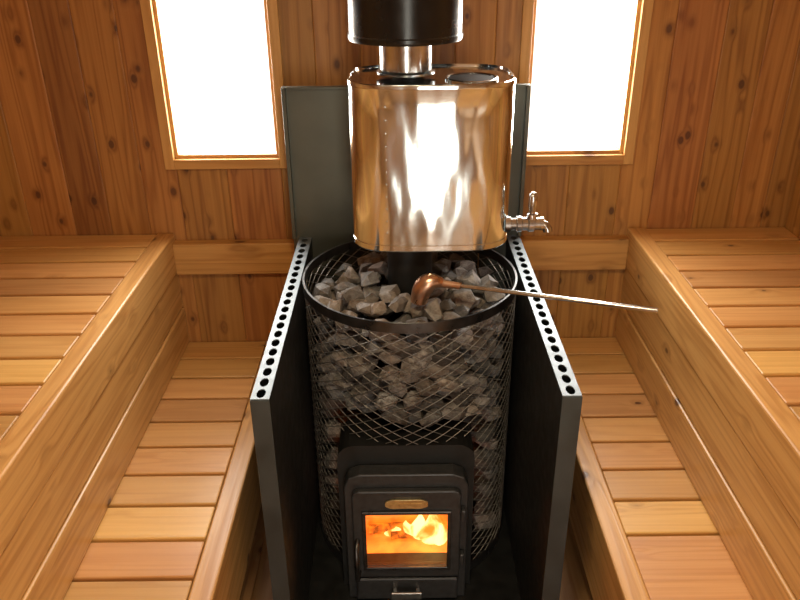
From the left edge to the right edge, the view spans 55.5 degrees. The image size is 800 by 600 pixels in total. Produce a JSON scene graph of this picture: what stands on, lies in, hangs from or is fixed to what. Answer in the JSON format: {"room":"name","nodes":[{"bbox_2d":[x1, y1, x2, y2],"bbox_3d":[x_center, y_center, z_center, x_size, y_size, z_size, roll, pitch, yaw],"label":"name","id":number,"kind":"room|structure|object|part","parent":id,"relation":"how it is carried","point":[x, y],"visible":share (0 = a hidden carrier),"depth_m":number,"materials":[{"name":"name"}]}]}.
{"room":"sauna","nodes":[
{"label":"sauna","id":0,"kind":"room"},
{"bbox_2d":[0,0,799,342],"bbox_3d":[-0.105,-0.469,2.694,3.160,2.250,0.080,-1,27,0],"label":"wall","id":1,"kind":"structure","parent":0,"point":[717,145],"depth_m":2.61,"materials":[{"name":"brown wood"}]},
{"bbox_2d":[139,0,286,169],"bbox_3d":[-0.602,-0.847,2.447,0.432,0.870,0.020,-1,27,0],"label":"frame","id":2,"kind":"object","parent":1,"relation":"attached to","point":[146,6],"visible":0.82,"depth_m":2.49,"materials":[{"name":"brown wood"}]},
{"bbox_2d":[152,0,278,157],"bbox_3d":[-0.602,-0.862,2.478,0.364,0.802,0.050,-1,27,0],"label":"window","id":3,"kind":"structure","parent":1,"relation":"in","point":[157,9],"depth_m":2.52,"materials":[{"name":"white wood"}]},
{"bbox_2d":[178,150,276,157],"bbox_3d":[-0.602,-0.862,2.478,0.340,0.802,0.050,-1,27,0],"label":"sash rail","id":4,"kind":"object","parent":3,"relation":"attached to","point":[251,153],"depth_m":2.63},
{"bbox_2d":[174,158,279,169],"bbox_3d":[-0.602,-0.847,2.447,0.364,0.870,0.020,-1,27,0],"label":"sill","id":5,"kind":"structure","parent":1,"relation":"attached to","point":[196,163],"depth_m":2.62,"materials":[{"name":"brown wood"}]},
{"bbox_2d":[173,235,628,274],"bbox_3d":[0.003,-0.165,2.777,1.646,0.120,0.045,-1,27,0],"label":"trim","id":6,"kind":"structure","parent":1,"relation":"attached to","point":[599,252],"depth_m":2.75,"materials":[{"name":"brown wood"}]},
{"bbox_2d":[526,154,623,165],"bbox_3d":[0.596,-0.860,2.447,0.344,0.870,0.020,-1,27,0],"label":"sill","id":7,"kind":"structure","parent":1,"relation":"attached to","point":[544,159],"depth_m":2.62,"materials":[{"name":"brown wood"}]},
{"bbox_2d":[527,0,640,152],"bbox_3d":[0.596,-0.876,2.478,0.344,0.802,0.050,-1,27,0],"label":"window","id":8,"kind":"structure","parent":1,"relation":"in","point":[636,7],"depth_m":2.52,"materials":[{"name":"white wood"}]},
{"bbox_2d":[527,146,619,153],"bbox_3d":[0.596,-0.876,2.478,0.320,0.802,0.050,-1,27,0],"label":"sash rail","id":9,"kind":"object","parent":8,"relation":"attached to","point":[598,149],"depth_m":2.63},
{"bbox_2d":[518,0,653,163],"bbox_3d":[0.596,-0.860,2.447,0.412,0.870,0.020,-1,27,0],"label":"frame","id":10,"kind":"object","parent":1,"relation":"attached to","point":[646,11],"visible":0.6,"depth_m":2.48,"materials":[{"name":"brown wood"}]},
{"bbox_2d":[239,503,592,599],"bbox_3d":[-0.084,1.374,1.570,3.160,0.040,3.740,-1,27,0],"label":"floor","id":11,"kind":"structure","parent":0,"point":[257,580],"depth_m":2.48,"materials":[{"name":"brown wood"}]},
{"bbox_2d":[0,233,189,599],"bbox_3d":[-1.197,0.889,1.509,0.784,0.904,3.241,-1,27,0],"label":"bench","id":12,"kind":"object","parent":11,"relation":"on","point":[94,334],"visible":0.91,"depth_m":2.09,"materials":[{"name":"brown wood"}]},
{"bbox_2d":[63,341,267,599],"bbox_3d":[-0.637,1.042,1.695,0.378,0.453,3.051,-1,27,0],"label":"bench","id":13,"kind":"object","parent":11,"relation":"on","point":[180,522],"visible":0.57,"depth_m":2.18,"materials":[{"name":"brown wood"}]},
{"bbox_3d":[-0.480,0.892,1.621,0.060,0.123,3.051,-1,27,0],"label":"edge rail","id":14,"kind":"part","parent":13,"relation":"part of","materials":[{"name":"brown wood"}]},
{"bbox_2d":[302,241,520,599],"bbox_3d":[0.038,0.358,2.337,0.750,1.088,0.970,-1,27,0],"label":"stove","id":15,"kind":"object","parent":11,"relation":"on","point":[403,528],"visible":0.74,"depth_m":2.27,"materials":[{"name":"metal"}]},
{"bbox_3d":[-0.126,0.776,2.257,0.014,0.138,0.045,1,27,4],"label":"door handle","id":16,"kind":"part","parent":15,"relation":"part of","materials":[{"name":"metal"}]},
{"bbox_2d":[337,418,474,584],"bbox_3d":[0.019,0.633,2.365,0.400,0.548,0.135,-1,27,0],"label":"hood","id":17,"kind":"object","parent":15,"relation":"attached to","point":[386,535],"depth_m":2.26,"materials":[{"name":"metal"}]},
{"bbox_3d":[0.020,0.692,2.252,0.316,0.332,0.020,-1,27,0],"label":"door frame","id":18,"kind":"part","parent":15,"relation":"part of","materials":[{"name":"metal"}]},
{"bbox_3d":[0.020,0.898,2.330,0.095,0.028,0.029,-1,27,0],"label":"ash drawer handle","id":19,"kind":"part","parent":15,"relation":"part of","materials":[{"name":"silver metal"}]},
{"bbox_3d":[0.022,0.887,2.351,0.310,0.086,0.018,-1,27,0],"label":"ash drawer","id":20,"kind":"part","parent":15,"relation":"part of","materials":[{"name":"metal"}]},
{"bbox_2d":[313,252,504,529],"bbox_3d":[0.032,0.334,2.493,0.609,0.999,0.608,-1,27,0],"label":"stones","id":21,"kind":"object","parent":15,"relation":"in","point":[366,294],"visible":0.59,"depth_m":2.21},
{"bbox_2d":[411,273,657,312],"bbox_3d":[0.338,0.004,1.998,0.643,0.089,0.056,8,28,16],"label":"ladle","id":22,"kind":"object","parent":21,"relation":"on","point":[425,284],"visible":1,"depth_m":2.03,"materials":[{"name":"orange metal"}]},
{"bbox_2d":[411,273,461,304],"bbox_3d":[0.099,-0.031,2.073,0.140,0.089,0.055,2,27,6],"label":"bowl","id":23,"kind":"object","parent":22,"relation":"on","point":[423,287],"depth_m":2.05,"materials":[{"name":"orange metal"}]},
{"bbox_3d":[0.396,-0.007,1.964,0.516,0.024,0.012,9,28,19],"label":"handle","id":24,"kind":"part","parent":22,"relation":"part of","materials":[{"name":"silver metal"}]},
{"bbox_2d":[387,252,431,320],"bbox_3d":[0.029,-0.067,2.292,0.132,0.288,0.132,-1,27,0],"label":"pipe","id":25,"kind":"object","parent":15,"relation":"attached to","point":[404,268],"depth_m":2.22,"materials":[{"name":"metal"}]},
{"bbox_3d":[0.044,0.840,2.578,0.750,0.010,0.970,-1,27,0],"label":"plate","id":26,"kind":"part","parent":15,"relation":"part of","materials":[{"name":"metal"}]},
{"bbox_2d":[347,64,551,251],"bbox_3d":[0.142,-0.401,2.120,0.557,0.450,0.311,-1,27,0],"label":"water tank","id":27,"kind":"object","parent":15,"relation":"on","point":[430,155],"visible":0.95,"depth_m":1.99,"materials":[{"name":"silver metal"}]},
{"bbox_2d":[347,0,462,77],"bbox_3d":[0.011,-0.918,1.861,0.300,0.700,0.300,-1,27,0],"label":"chimney pipe","id":28,"kind":"object","parent":27,"relation":"on","point":[405,32],"visible":1,"depth_m":1.85,"materials":[{"name":"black metal"}]},
{"bbox_3d":[0.186,-0.578,1.982,0.122,0.002,0.122,-1,27,0],"label":"filler lid","id":29,"kind":"part","parent":27,"relation":"part of","materials":[{"name":"metal"}]},
{"bbox_2d":[505,192,551,232],"bbox_3d":[0.357,-0.242,2.099,0.131,0.115,0.047,-1,27,0],"label":"tap","id":30,"kind":"object","parent":27,"relation":"on","point":[530,223],"depth_m":2.10,"materials":[{"name":"silver metal"}]},
{"bbox_2d":[250,83,582,599],"bbox_3d":[0.028,0.172,2.306,0.776,1.448,1.097,-1,27,0],"label":"shield","id":31,"kind":"object","parent":11,"relation":"on","point":[545,397],"visible":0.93,"depth_m":2.25,"materials":[{"name":"metal"}]},
{"bbox_3d":[0.026,-0.025,2.701,0.776,1.448,0.010,-1,27,0],"label":"panel","id":32,"kind":"part","parent":31,"relation":"part of","materials":[{"name":"grey paint"}]},
{"bbox_2d":[560,337,753,599],"bbox_3d":[0.702,1.030,1.689,0.321,0.453,3.065,-1,27,0],"label":"bench","id":33,"kind":"object","parent":11,"relation":"on","point":[642,530],"visible":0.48,"depth_m":2.15,"materials":[{"name":"brown wood"}]},
{"bbox_3d":[0.570,0.883,1.615,0.060,0.123,3.065,-1,27,0],"label":"edge rail","id":34,"kind":"part","parent":33,"relation":"part of","materials":[{"name":"brown wood"}]},
{"bbox_2d":[615,227,799,599],"bbox_3d":[1.123,0.862,1.509,0.570,0.904,3.241,-1,27,0],"label":"bench","id":35,"kind":"object","parent":11,"relation":"on","point":[717,364],"visible":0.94,"depth_m":2.10,"materials":[{"name":"brown wood"}]},
{"bbox_2d":[785,164,799,239],"bbox_3d":[1.444,0.332,1.058,0.080,2.250,3.580,-1,27,0],"label":"wall","id":36,"kind":"structure","parent":0,"point":[792,225],"depth_m":2.68,"materials":[{"name":"brown wood"}]}
]}

